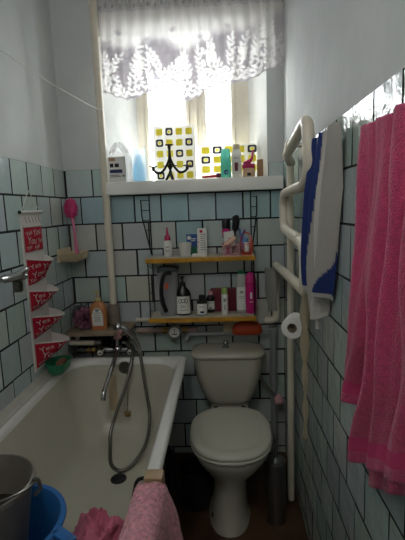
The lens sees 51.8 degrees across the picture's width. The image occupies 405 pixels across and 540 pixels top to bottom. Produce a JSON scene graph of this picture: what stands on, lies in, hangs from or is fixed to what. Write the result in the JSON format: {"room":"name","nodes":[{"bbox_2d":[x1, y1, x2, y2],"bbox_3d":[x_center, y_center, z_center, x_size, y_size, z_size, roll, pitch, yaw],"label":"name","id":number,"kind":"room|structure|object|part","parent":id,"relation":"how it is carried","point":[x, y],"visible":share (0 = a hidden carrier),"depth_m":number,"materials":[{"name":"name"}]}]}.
{"room":"bathroom","nodes":[
{"label":"bathroom","id":0,"kind":"room"},
{"bbox_2d":[0,0,78,411],"bbox_3d":[-0.884,-0.049,1.241,0.124,2.780,3.150,-2,8,3],"label":"wall","id":1,"kind":"structure","parent":0,"point":[30,142],"depth_m":1.90,"materials":[{"name":"paint"}]},
{"bbox_2d":[0,266,29,292],"bbox_3d":[-0.739,0.041,1.596,0.172,0.092,0.086,-9,11,-38],"label":"bracket","id":2,"kind":"object","parent":1,"relation":"attached to","point":[16,278],"visible":1,"depth_m":1.59,"materials":[{"name":"silver metal"}]},
{"bbox_3d":[-0.750,0.033,1.575,0.124,0.055,0.062,-4,9,-10],"label":"arm","id":3,"kind":"part","parent":2,"relation":"part of","materials":[{"name":"silver metal"}]},
{"bbox_3d":[-0.712,0.062,1.609,0.038,0.044,0.038,-2,8,3],"label":"knob","id":4,"kind":"part","parent":2,"relation":"part of","materials":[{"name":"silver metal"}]},
{"bbox_2d":[0,351,71,427],"bbox_3d":[-0.773,0.617,1.574,0.026,0.118,1.520,-2,8,3],"label":"trim","id":5,"kind":"structure","parent":1,"relation":"attached to","point":[26,394],"depth_m":1.79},
{"bbox_2d":[18,190,69,372],"bbox_3d":[-0.723,0.046,1.952,0.138,0.832,0.248,-2,8,3],"label":"organizer","id":6,"kind":"object","parent":1,"relation":"hanging from","point":[45,342],"visible":0.99,"depth_m":1.94,"materials":[{"name":"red fabric"}]},
{"bbox_3d":[-0.794,-0.317,1.905,0.014,0.095,0.182,-2,8,3],"label":"hanging cord","id":7,"kind":"part","parent":6,"relation":"part of","materials":[{"name":"white fabric"}]},
{"bbox_3d":[-0.783,-0.266,1.909,0.013,0.012,0.230,-2,8,3],"label":"rod","id":8,"kind":"part","parent":6,"relation":"part of","materials":[{"name":"white plastic"}]},
{"bbox_3d":[-0.777,-0.202,1.922,0.019,0.007,0.186,-2,8,3],"label":"pocket trim","id":9,"kind":"part","parent":6,"relation":"part of","materials":[{"name":"grey fabric"}]},
{"bbox_3d":[-0.745,-0.052,1.944,0.072,0.027,0.189,-2,8,3],"label":"pocket trim","id":10,"kind":"part","parent":6,"relation":"part of","materials":[{"name":"grey fabric"}]},
{"bbox_3d":[-0.733,0.091,1.964,0.087,0.027,0.189,-2,8,3],"label":"pocket trim","id":11,"kind":"part","parent":6,"relation":"part of","materials":[{"name":"grey fabric"}]},
{"bbox_3d":[-0.718,0.209,1.982,0.106,0.027,0.189,-2,8,3],"label":"pocket trim","id":12,"kind":"part","parent":6,"relation":"part of","materials":[{"name":"grey fabric"}]},
{"bbox_3d":[-0.706,0.333,1.999,0.121,0.027,0.190,-2,8,3],"label":"pocket trim","id":13,"kind":"part","parent":6,"relation":"part of","materials":[{"name":"grey fabric"}]},
{"bbox_2d":[0,49,103,110],"bbox_3d":[-0.677,-0.877,1.962,0.045,0.134,0.647,2,9,24],"label":"clothesline","id":14,"kind":"object","parent":1,"relation":"attached to","point":[0,49],"visible":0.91,"depth_m":1.91,"materials":[{"name":"white fabric"}]},
{"bbox_2d":[57,247,88,262],"bbox_3d":[-0.712,-0.086,2.301,0.120,0.070,0.206,-2,8,3],"label":"soap dish","id":15,"kind":"object","parent":1,"relation":"attached to","point":[65,254],"visible":1,"depth_m":2.22,"materials":[{"name":"beige plastic"}]},
{"bbox_3d":[-0.763,-0.085,2.303,0.018,0.070,0.170,-2,8,3],"label":"wall plate","id":16,"kind":"part","parent":15,"relation":"part of","materials":[{"name":"beige plastic"}]},
{"bbox_2d":[63,198,78,253],"bbox_3d":[-0.723,-0.237,2.314,0.085,0.323,0.064,-2,8,3],"label":"brush","id":17,"kind":"object","parent":15,"relation":"in","point":[70,209],"visible":1,"depth_m":2.29,"materials":[{"name":"pink plastic"}]},
{"bbox_3d":[-0.707,-0.186,2.315,0.041,0.220,0.025,5,11,38],"label":"handle","id":18,"kind":"part","parent":17,"relation":"part of","materials":[{"name":"pink"}]},
{"bbox_2d":[69,337,102,355],"bbox_3d":[-0.655,0.415,2.332,0.183,0.130,0.052,-2,8,3],"label":"pipe","id":19,"kind":"object","parent":1,"relation":"attached to","point":[96,342],"visible":0.97,"depth_m":2.32,"materials":[{"name":"beige metal"}]},
{"bbox_2d":[66,321,134,336],"bbox_3d":[-0.570,0.333,2.358,0.353,0.019,0.216,-2,8,3],"label":"shelf board","id":20,"kind":"object","parent":19,"relation":"on","point":[74,331],"visible":0.64,"depth_m":2.27,"materials":[{"name":"laminate"}]},
{"bbox_2d":[72,303,90,328],"bbox_3d":[-0.672,0.258,2.362,0.133,0.132,0.194,-5,9,-18],"label":"loofah","id":21,"kind":"object","parent":20,"relation":"on","point":[81,314],"visible":0.81,"depth_m":2.31,"materials":[{"name":"purple plastic"}]},
{"bbox_2d":[90,290,107,329],"bbox_3d":[-0.575,0.221,2.304,0.094,0.217,0.060,-2,8,3],"label":"soap bottle","id":22,"kind":"object","parent":20,"relation":"on","point":[98,311],"visible":1,"depth_m":2.28,"materials":[{"name":"brown plastic"}]},
{"bbox_2d":[49,0,285,452],"bbox_3d":[-0.149,-0.272,2.564,1.234,2.780,0.404,-2,8,3],"label":"wall","id":23,"kind":"structure","parent":0,"point":[182,213],"depth_m":2.37,"materials":[{"name":"paint"}]},
{"bbox_2d":[88,0,120,324],"bbox_3d":[-0.544,-0.644,2.275,0.070,1.931,0.069,-2,8,3],"label":"riser pipe","id":24,"kind":"object","parent":23,"relation":"attached to","point":[113,307],"visible":0.94,"depth_m":2.27,"materials":[{"name":"beige metal"}]},
{"bbox_2d":[96,329,135,400],"bbox_3d":[-0.482,0.455,2.241,0.214,0.311,0.484,-2,8,3],"label":"mixer","id":25,"kind":"object","parent":23,"relation":"attached to","point":[117,349],"visible":0.91,"depth_m":2.29,"materials":[{"name":"silver metal"}]},
{"bbox_3d":[-0.561,0.450,2.323,0.048,0.067,0.069,-2,8,3],"label":"handle","id":26,"kind":"part","parent":25,"relation":"part of","materials":[{"name":"silver metal"}]},
{"bbox_3d":[-0.476,0.536,2.174,0.042,0.170,0.328,-2,8,3],"label":"spout","id":27,"kind":"part","parent":25,"relation":"part of","materials":[{"name":"silver metal"}]},
{"bbox_2d":[108,322,150,472],"bbox_3d":[-0.377,0.599,2.110,0.208,0.615,0.479,-2,8,3],"label":"shower","id":28,"kind":"object","parent":25,"relation":"attached to","point":[117,326],"visible":1,"depth_m":2.18,"materials":[{"name":"silver metal"}]},
{"bbox_3d":[-0.389,0.365,2.222,0.123,0.172,0.035,-2,8,-3],"label":"shower handle","id":29,"kind":"part","parent":28,"relation":"part of","materials":[{"name":"silver metal"}]},
{"bbox_3d":[-0.395,0.445,2.315,0.048,0.067,0.069,-2,8,3],"label":"handle","id":30,"kind":"part","parent":25,"relation":"part of","materials":[{"name":"silver metal"}]},
{"bbox_2d":[136,318,197,338],"bbox_3d":[-0.206,0.333,2.401,0.360,0.112,0.074,-2,8,3],"label":"supply pipe","id":31,"kind":"object","parent":23,"relation":"attached to","point":[174,331],"visible":0.98,"depth_m":2.40,"materials":[{"name":"metal"}]},
{"bbox_2d":[98,0,283,100],"bbox_3d":[-0.059,-1.173,2.169,0.960,0.564,0.032,-2,8,3],"label":"lace curtain","id":32,"kind":"object","parent":23,"relation":"hanging from","point":[186,49],"visible":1,"depth_m":2.17,"materials":[{"name":"white fabric"}]},
{"bbox_2d":[136,81,248,180],"bbox_3d":[-0.055,-0.906,2.587,0.788,0.820,0.102,-2,8,3],"label":"window","id":33,"kind":"structure","parent":23,"relation":"in","point":[195,109],"depth_m":2.54,"materials":[{"name":"paint"}]},
{"bbox_3d":[-0.212,-0.875,2.568,0.268,0.715,0.042,-2,8,3],"label":"sash","id":34,"kind":"part","parent":33,"relation":"part of","materials":[{"name":"glass"}]},
{"bbox_3d":[0.100,-0.884,2.553,0.196,0.715,0.042,-2,8,3],"label":"sash","id":35,"kind":"part","parent":33,"relation":"part of","materials":[{"name":"glass"}]},
{"bbox_2d":[106,175,282,195],"bbox_3d":[-0.055,-0.484,2.433,0.997,0.070,0.348,-2,8,3],"label":"window sill","id":36,"kind":"structure","parent":23,"relation":"attached to","point":[256,182],"depth_m":2.26,"materials":[{"name":"white paint"}]},
{"bbox_2d":[107,156,126,181],"bbox_3d":[-0.466,-0.550,2.274,0.098,0.134,0.011,-2,8,3],"label":"carton","id":37,"kind":"object","parent":36,"relation":"on","point":[116,165],"visible":1,"depth_m":2.27,"materials":[{"name":"white cardboard"}]},
{"bbox_2d":[108,142,132,181],"bbox_3d":[-0.455,-0.596,2.315,0.132,0.212,0.086,-2,8,3],"label":"bag","id":38,"kind":"object","parent":36,"relation":"on","point":[114,147],"visible":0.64,"depth_m":2.28,"materials":[{"name":"white plastic"}]},
{"bbox_3d":[-0.487,-0.667,2.280,0.061,0.058,0.035,-2,8,3],"label":"handle","id":39,"kind":"part","parent":38,"relation":"part of","materials":[{"name":"white plastic"}]},
{"bbox_3d":[-0.432,-0.669,2.278,0.061,0.058,0.035,-2,8,3],"label":"handle","id":40,"kind":"part","parent":38,"relation":"part of","materials":[{"name":"white plastic"}]},
{"bbox_2d":[131,146,148,180],"bbox_3d":[-0.356,-0.596,2.345,0.097,0.197,0.070,-2,8,3],"label":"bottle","id":41,"kind":"object","parent":36,"relation":"on","point":[138,157],"visible":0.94,"depth_m":2.32,"materials":[{"name":"blue plastic"}]},
{"bbox_2d":[149,144,190,179],"bbox_3d":[-0.183,-0.603,2.346,0.240,0.199,0.059,-2,8,3],"label":"candelabra","id":42,"kind":"object","parent":36,"relation":"on","point":[169,164],"visible":0.99,"depth_m":2.34,"materials":[{"name":"black metal"}]},
{"bbox_3d":[-0.230,-0.587,2.350,0.106,0.096,0.014,-2,8,3],"label":"arm","id":43,"kind":"part","parent":42,"relation":"part of","materials":[{"name":"black metal"}]},
{"bbox_3d":[-0.184,-0.613,2.344,0.028,0.160,0.027,-2,8,3],"label":"stem","id":44,"kind":"part","parent":42,"relation":"part of","materials":[{"name":"black metal"}]},
{"bbox_3d":[-0.136,-0.590,2.346,0.106,0.096,0.014,-2,8,3],"label":"arm","id":45,"kind":"part","parent":42,"relation":"part of","materials":[{"name":"black metal"}]},
{"bbox_2d":[153,125,195,179],"bbox_3d":[-0.163,-0.680,2.442,0.242,0.322,0.014,-2,8,3],"label":"sheet","id":46,"kind":"object","parent":36,"relation":"on","point":[182,137],"visible":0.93,"depth_m":2.44,"materials":[{"name":"yellow"}]},
{"bbox_2d":[202,173,220,177],"bbox_3d":[0.050,-0.514,2.272,0.103,0.024,0.024,-2,8,3],"label":"razor","id":47,"kind":"object","parent":36,"relation":"on","point":[218,175],"visible":1,"depth_m":2.27,"materials":[{"name":"red plastic"}]},
{"bbox_3d":[0.040,-0.510,2.274,0.084,0.017,0.016,-2,8,3],"label":"handle","id":48,"kind":"part","parent":47,"relation":"part of","materials":[{"name":"red plastic"}]},
{"bbox_2d":[221,149,230,177],"bbox_3d":[0.128,-0.583,2.283,0.058,0.157,0.040,-2,8,3],"label":"bottle","id":49,"kind":"object","parent":36,"relation":"on","point":[225,153],"visible":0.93,"depth_m":2.27,"materials":[{"name":"teal plastic"}]},
{"bbox_2d":[198,143,256,178],"bbox_3d":[0.147,-0.634,2.453,0.344,0.205,0.009,-2,8,3],"label":"sheet","id":50,"kind":"object","parent":36,"relation":"on","point":[209,156],"visible":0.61,"depth_m":2.45,"materials":[{"name":"multicoloured"}]},
{"bbox_2d":[232,144,241,176],"bbox_3d":[0.186,-0.596,2.279,0.053,0.179,0.036,-2,8,3],"label":"shampoo bottle","id":51,"kind":"object","parent":36,"relation":"on","point":[236,153],"visible":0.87,"depth_m":2.27,"materials":[{"name":"white plastic"}]},
{"bbox_2d":[242,163,254,176],"bbox_3d":[0.253,-0.544,2.284,0.070,0.070,0.070,-2,8,3],"label":"jar","id":52,"kind":"object","parent":36,"relation":"on","point":[248,169],"visible":0.91,"depth_m":2.26,"materials":[{"name":"brown"}]},
{"bbox_2d":[243,150,253,163],"bbox_3d":[0.251,-0.614,2.274,0.059,0.079,0.028,-2,8,3],"label":"scrub brush","id":53,"kind":"object","parent":52,"relation":"on","point":[250,160],"visible":0.97,"depth_m":2.27,"materials":[{"name":"pink plastic"}]},
{"bbox_3d":[0.252,-0.567,2.281,0.070,0.023,0.070,-2,8,3],"label":"lid","id":54,"kind":"part","parent":52,"relation":"part of","materials":[{"name":"pink plastic"}]},
{"bbox_2d":[257,159,262,175],"bbox_3d":[0.315,-0.557,2.282,0.032,0.092,0.035,-2,8,3],"label":"cardboard box","id":55,"kind":"object","parent":36,"relation":"on","point":[259,161],"visible":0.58,"depth_m":2.27,"materials":[{"name":"brown cardboard"}]},
{"bbox_2d":[140,190,256,322],"bbox_3d":[-0.013,-0.061,2.300,0.645,0.756,0.179,-2,8,3],"label":"wall shelf","id":56,"kind":"object","parent":23,"relation":"attached to","point":[160,316],"visible":0.84,"depth_m":2.26,"materials":[{"name":"brown wood"}]},
{"bbox_2d":[157,265,178,312],"bbox_3d":[-0.188,0.117,2.320,0.122,0.274,0.125,-2,8,3],"label":"scraper","id":57,"kind":"object","parent":56,"relation":"on","point":[165,269],"visible":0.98,"depth_m":2.27,"materials":[{"name":"grey plastic"}]},
{"bbox_3d":[-0.201,0.119,2.280,0.071,0.230,0.029,-5,9,-17],"label":"handle","id":58,"kind":"part","parent":57,"relation":"part of","materials":[{"name":"black plastic"}]},
{"bbox_3d":[-0.192,-0.007,2.319,0.122,0.029,0.090,-2,8,3],"label":"lid","id":59,"kind":"part","parent":57,"relation":"part of","materials":[{"name":"grey plastic"}]},
{"bbox_2d":[164,227,171,256],"bbox_3d":[-0.191,-0.153,2.281,0.046,0.161,0.041,-2,8,3],"label":"bottle","id":60,"kind":"object","parent":56,"relation":"on","point":[167,243],"visible":1,"depth_m":2.27,"materials":[{"name":"white plastic"}]},
{"bbox_2d":[175,276,191,315],"bbox_3d":[-0.109,0.142,2.326,0.088,0.216,0.064,-2,8,3],"label":"pump bottle","id":61,"kind":"object","parent":56,"relation":"on","point":[182,295],"visible":1,"depth_m":2.31,"materials":[{"name":"black plastic"}]},
{"bbox_2d":[179,242,190,256],"bbox_3d":[-0.095,-0.113,2.284,0.071,0.075,0.069,-2,8,3],"label":"plastic cup","id":62,"kind":"object","parent":56,"relation":"on","point":[184,247],"visible":1,"depth_m":2.26,"materials":[{"name":"white plastic"}]},
{"bbox_2d":[186,234,197,254],"bbox_3d":[-0.058,-0.143,2.336,0.060,0.115,0.026,-2,8,3],"label":"carton","id":63,"kind":"object","parent":56,"relation":"on","point":[192,238],"visible":0.6,"depth_m":2.32,"materials":[{"name":"blue cardboard"}]},
{"bbox_2d":[192,253,206,256],"bbox_3d":[-0.015,-0.081,2.255,0.080,0.014,0.050,-2,8,3],"label":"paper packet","id":64,"kind":"object","parent":56,"relation":"on","point":[193,254],"visible":1,"depth_m":2.23,"materials":[{"name":"white paper"}]},
{"bbox_2d":[197,228,206,252],"bbox_3d":[-0.002,-0.157,2.295,0.051,0.144,0.034,-2,8,3],"label":"carton","id":65,"kind":"object","parent":56,"relation":"on","point":[201,232],"visible":0.92,"depth_m":2.28,"materials":[{"name":"white cardboard"}]},
{"bbox_2d":[196,295,207,315],"bbox_3d":[-0.002,0.193,2.309,0.062,0.112,0.045,-2,8,3],"label":"lotion bottle","id":66,"kind":"object","parent":56,"relation":"on","point":[202,304],"visible":1,"depth_m":2.29,"materials":[{"name":"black plastic"}]},
{"bbox_2d":[206,291,214,312],"bbox_3d":[0.046,0.179,2.366,0.050,0.122,0.047,-2,8,3],"label":"medicine bottle","id":67,"kind":"object","parent":56,"relation":"on","point":[210,298],"visible":0.93,"depth_m":2.35,"materials":[{"name":"black glass"}]},
{"bbox_2d":[210,287,236,311],"bbox_3d":[0.124,0.168,2.382,0.170,0.132,0.036,-2,8,3],"label":"pouch","id":68,"kind":"object","parent":56,"relation":"on","point":[232,306],"visible":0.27,"depth_m":2.36,"materials":[{"name":"red fabric"}]},
{"bbox_2d":[221,287,227,314],"bbox_3d":[0.122,0.171,2.290,0.037,0.154,0.035,-2,8,3],"label":"bottle","id":69,"kind":"object","parent":56,"relation":"on","point":[224,290],"visible":1,"depth_m":2.28,"materials":[{"name":"white plastic"}]},
{"bbox_2d":[222,242,239,255],"bbox_3d":[0.157,-0.114,2.277,0.098,0.061,0.124,-2,8,3],"label":"storage basket","id":70,"kind":"object","parent":56,"relation":"on","point":[237,253],"visible":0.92,"depth_m":2.22,"materials":[{"name":"pink plastic"}]},
{"bbox_2d":[222,219,229,252],"bbox_3d":[0.130,-0.187,2.305,0.044,0.189,0.020,-2,8,3],"label":"hairbrush","id":71,"kind":"object","parent":70,"relation":"in","point":[225,222],"visible":0.69,"depth_m":2.29,"materials":[{"name":"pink plastic"}]},
{"bbox_2d":[223,231,234,245],"bbox_3d":[0.145,-0.169,2.253,0.062,0.084,0.013,-2,8,0],"label":"packet","id":72,"kind":"object","parent":70,"relation":"in","point":[228,234],"visible":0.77,"depth_m":2.25,"materials":[{"name":"white"}]},
{"bbox_2d":[223,236,236,247],"bbox_3d":[0.146,-0.151,2.241,0.078,0.065,0.032,-3,9,-7],"label":"tube","id":73,"kind":"object","parent":70,"relation":"in","point":[232,239],"visible":0.9,"depth_m":2.23,"materials":[{"name":"beige plastic"}]},
{"bbox_2d":[232,215,239,252],"bbox_3d":[0.181,-0.198,2.291,0.049,0.211,0.039,-2,8,3],"label":"brush","id":74,"kind":"object","parent":70,"relation":"in","point":[235,219],"visible":0.88,"depth_m":2.27,"materials":[{"name":"black plastic"}]},
{"bbox_2d":[236,270,246,312],"bbox_3d":[0.216,0.120,2.314,0.059,0.240,0.043,-2,8,3],"label":"shampoo bottle","id":75,"kind":"object","parent":56,"relation":"on","point":[240,279],"visible":0.99,"depth_m":2.30,"materials":[{"name":"grey plastic"}]},
{"bbox_2d":[240,232,252,254],"bbox_3d":[0.238,-0.147,2.269,0.070,0.122,0.123,-2,8,3],"label":"storage basket","id":76,"kind":"object","parent":56,"relation":"on","point":[250,251],"visible":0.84,"depth_m":2.22,"materials":[{"name":"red plastic"}]},
{"bbox_2d":[241,237,247,248],"bbox_3d":[0.226,-0.143,2.236,0.040,0.068,0.032,-2,8,3],"label":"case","id":77,"kind":"object","parent":76,"relation":"in","point":[245,239],"visible":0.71,"depth_m":2.23,"materials":[{"name":"blue plastic"}]},
{"bbox_2d":[244,242,248,251],"bbox_3d":[0.234,-0.124,2.223,0.028,0.052,0.029,-2,8,3],"label":"jar","id":78,"kind":"object","parent":76,"relation":"in","point":[246,245],"visible":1,"depth_m":2.21,"materials":[{"name":"white plastic"}]},
{"bbox_2d":[245,272,256,313],"bbox_3d":[0.268,0.125,2.303,0.062,0.230,0.050,-2,8,3],"label":"shampoo bottle","id":79,"kind":"object","parent":56,"relation":"on","point":[249,285],"visible":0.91,"depth_m":2.29,"materials":[{"name":"pink plastic"}]},
{"bbox_2d":[163,453,307,539],"bbox_3d":[-0.161,1.364,1.360,1.474,0.100,3.270,-2,8,3],"label":"floor","id":80,"kind":"structure","parent":0,"point":[193,525],"depth_m":2.01,"materials":[{"name":"brown paint"}]},
{"bbox_2d":[0,356,186,531],"bbox_3d":[-0.430,0.934,1.603,0.653,0.702,1.515,-2,8,3],"label":"bathtub","id":81,"kind":"object","parent":80,"relation":"on","point":[63,428],"visible":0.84,"depth_m":2.02,"materials":[{"name":"white ceramic"}]},
{"bbox_2d":[45,355,71,375],"bbox_3d":[-0.707,0.454,2.042,0.104,0.103,0.144,-2,8,3],"label":"soap tray","id":82,"kind":"object","parent":81,"relation":"on","point":[54,370],"visible":0.83,"depth_m":2.01,"materials":[{"name":"green plastic"}]},
{"bbox_2d":[56,358,67,365],"bbox_3d":[-0.693,0.460,2.053,0.040,0.035,0.084,-2,8,3],"label":"soap bar","id":83,"kind":"object","parent":82,"relation":"in","point":[60,361],"visible":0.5,"depth_m":2.04,"materials":[{"name":"brown"}]},
{"bbox_2d":[71,469,164,533],"bbox_3d":[-0.447,0.771,1.106,0.662,0.287,0.470,-2,8,3],"label":"rack","id":84,"kind":"object","parent":81,"relation":"on","point":[151,475],"visible":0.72,"depth_m":1.22,"materials":[{"name":"wood"}]},
{"bbox_2d":[29,483,75,539],"bbox_3d":[-0.512,0.779,1.109,0.371,0.217,0.330,4,11,36],"label":"bucket","id":85,"kind":"object","parent":84,"relation":"on","point":[48,510],"visible":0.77,"depth_m":1.23,"materials":[{"name":"blue plastic"}]},
{"bbox_2d":[0,454,42,539],"bbox_3d":[-0.561,0.639,1.072,0.273,0.247,0.272,2,9,25],"label":"bucket","id":86,"kind":"object","parent":85,"relation":"in","point":[17,472],"visible":1,"depth_m":1.08,"materials":[{"name":"grey metal"}]},
{"bbox_3d":[-0.570,0.543,0.999,0.281,0.036,0.151,-2,8,3],"label":"wire handle","id":87,"kind":"part","parent":86,"relation":"part of","materials":[{"name":"silver metal"}]},
{"bbox_3d":[-0.394,0.694,1.005,0.066,0.027,0.170,4,11,36],"label":"rim handle","id":88,"kind":"part","parent":85,"relation":"part of","materials":[{"name":"blue plastic"}]},
{"bbox_2d":[73,507,124,539],"bbox_3d":[-0.299,0.799,1.246,0.230,0.117,0.266,-3,8,-3],"label":"crumpled cloth","id":89,"kind":"object","parent":84,"relation":"on","point":[96,524],"visible":0.79,"depth_m":1.27,"materials":[{"name":"pink fabric"}]},
{"bbox_2d":[118,361,128,373],"bbox_3d":[-0.420,0.527,2.250,0.068,0.068,0.019,-2,8,3],"label":"grille","id":90,"kind":"object","parent":81,"relation":"attached to","point":[123,366],"depth_m":2.25,"materials":[{"name":"silver metal"}]},
{"bbox_2d":[118,481,182,539],"bbox_3d":[-0.134,0.791,1.068,0.188,0.355,0.317,-2,8,3],"label":"mat","id":91,"kind":"object","parent":81,"relation":"on","point":[152,514],"visible":1,"depth_m":1.10,"materials":[{"name":"pink fabric"}]},
{"bbox_2d":[177,455,211,511],"bbox_3d":[-0.035,1.093,2.128,0.184,0.200,0.184,-2,8,3],"label":"waste bin","id":92,"kind":"object","parent":80,"relation":"on","point":[195,483],"visible":0.82,"depth_m":2.07,"materials":[{"name":"black plastic"}]},
{"bbox_2d":[190,340,271,537],"bbox_3d":[0.141,0.805,2.122,0.408,0.758,0.727,-2,8,3],"label":"toilet","id":93,"kind":"object","parent":80,"relation":"on","point":[231,440],"visible":1,"depth_m":1.99,"materials":[{"name":"ceramic"}]},
{"bbox_3d":[0.130,0.413,2.322,0.040,0.040,0.039,-2,8,3],"label":"flush knob","id":94,"kind":"part","parent":93,"relation":"part of","materials":[{"name":"silver metal"}]},
{"bbox_3d":[0.141,0.449,2.325,0.408,0.036,0.220,-2,8,3],"label":"cistern lid","id":95,"kind":"part","parent":93,"relation":"part of","materials":[{"name":"ceramic"}]},
{"bbox_3d":[0.134,0.790,1.990,0.390,0.019,0.469,-2,8,3],"label":"seat","id":96,"kind":"part","parent":93,"relation":"part of","materials":[{"name":"beige plastic"}]},
{"bbox_3d":[0.134,0.765,1.987,0.388,0.029,0.467,-2,8,3],"label":"lid","id":97,"kind":"part","parent":93,"relation":"part of","materials":[{"name":"beige plastic"}]},
{"bbox_3d":[0.145,0.991,2.086,0.366,0.402,0.577,-2,8,3],"label":"bowl","id":98,"kind":"part","parent":93,"relation":"part of","materials":[{"name":"ceramic"}]},
{"bbox_2d":[184,327,283,454],"bbox_3d":[0.183,0.737,2.410,0.559,0.805,0.106,-2,8,3],"label":"pipe","id":99,"kind":"object","parent":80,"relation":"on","point":[276,399],"visible":0.96,"depth_m":2.39,"materials":[{"name":"grey plastic"}]},
{"bbox_2d":[223,321,233,331],"bbox_3d":[0.147,0.320,2.369,0.060,0.065,0.018,-2,8,3],"label":"wooden block","id":100,"kind":"object","parent":99,"relation":"on","point":[227,326],"visible":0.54,"depth_m":2.36,"materials":[{"name":"beige wood"}]},
{"bbox_2d":[232,321,261,334],"bbox_3d":[0.252,0.326,2.359,0.170,0.072,0.056,-2,8,3],"label":"plastic tub","id":101,"kind":"object","parent":99,"relation":"on","point":[242,327],"visible":0.99,"depth_m":2.33,"materials":[{"name":"brown plastic"}]},
{"bbox_2d":[266,434,285,525],"bbox_3d":[0.347,0.981,1.973,0.094,0.440,0.094,-2,8,3],"label":"toilet brush","id":102,"kind":"object","parent":80,"relation":"on","point":[275,463],"visible":0.99,"depth_m":1.95,"materials":[{"name":"silver metal"}]},
{"bbox_3d":[0.344,0.896,1.960,0.080,0.032,0.080,-2,8,3],"label":"lid","id":103,"kind":"part","parent":102,"relation":"part of","materials":[{"name":"silver metal"}]},
{"bbox_3d":[0.346,0.931,1.965,0.021,0.340,0.020,-2,8,3],"label":"handle","id":104,"kind":"part","parent":102,"relation":"part of","materials":[{"name":"silver metal"}]},
{"bbox_2d":[283,0,404,539],"bbox_3d":[0.464,-0.088,1.174,0.125,2.780,3.150,-2,8,3],"label":"wall","id":105,"kind":"structure","parent":0,"point":[344,60],"depth_m":1.29,"materials":[{"name":"paint"}]},
{"bbox_2d":[264,115,314,323],"bbox_3d":[0.383,-0.100,1.847,0.099,0.952,0.952,-2,8,0],"label":"towel rail","id":106,"kind":"object","parent":105,"relation":"attached to","point":[304,131],"visible":0.7,"depth_m":1.58,"materials":[{"name":"white metal"}]},
{"bbox_2d":[264,267,278,311],"bbox_3d":[0.380,0.107,2.280,0.082,0.247,0.044,-2,8,3],"label":"plastic bag","id":107,"kind":"object","parent":106,"relation":"hanging from","point":[271,275],"visible":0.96,"depth_m":2.27,"materials":[{"name":"white plastic"}]},
{"bbox_2d":[300,293,309,438],"bbox_3d":[0.381,0.343,1.547,0.036,0.608,0.082,-2,8,3],"label":"net","id":108,"kind":"object","parent":106,"relation":"hanging from","point":[304,308],"visible":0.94,"depth_m":1.53,"materials":[{"name":"white fabric"}]},
{"bbox_2d":[315,319,319,328],"bbox_3d":[0.396,0.138,1.452,0.022,0.125,0.057,-2,8,3],"label":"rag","id":109,"kind":"object","parent":106,"relation":"hanging from","point":[317,322],"visible":0.29,"depth_m":1.44,"materials":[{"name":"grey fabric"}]},
{"bbox_2d":[301,121,342,319],"bbox_3d":[0.365,-0.124,1.291,0.074,0.592,0.279,-2,8,-1],"label":"striped hand towel","id":110,"kind":"object","parent":106,"relation":"hanging from","point":[323,190],"visible":1,"depth_m":1.25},
{"bbox_2d":[287,165,293,500],"bbox_3d":[0.424,0.336,2.004,0.035,1.700,0.053,-2,8,3],"label":"pipe","id":111,"kind":"object","parent":105,"relation":"attached to","point":[290,169],"visible":0.72,"depth_m":2.00,"materials":[{"name":"beige metal"}]},
{"bbox_2d":[281,312,301,338],"bbox_3d":[0.378,0.225,1.713,0.089,0.088,0.125,1,9,22],"label":"toilet roll","id":112,"kind":"object","parent":105,"relation":"attached to","point":[289,330],"visible":0.88,"depth_m":1.67,"materials":[{"name":"white paper"}]},
{"bbox_2d":[340,103,404,495],"bbox_3d":[0.356,0.125,0.781,0.075,0.831,0.542,-2,8,3],"label":"bath towel","id":113,"kind":"object","parent":105,"relation":"hanging from","point":[374,370],"visible":1,"depth_m":0.81,"materials":[{"name":"pink fabric"}]}
]}

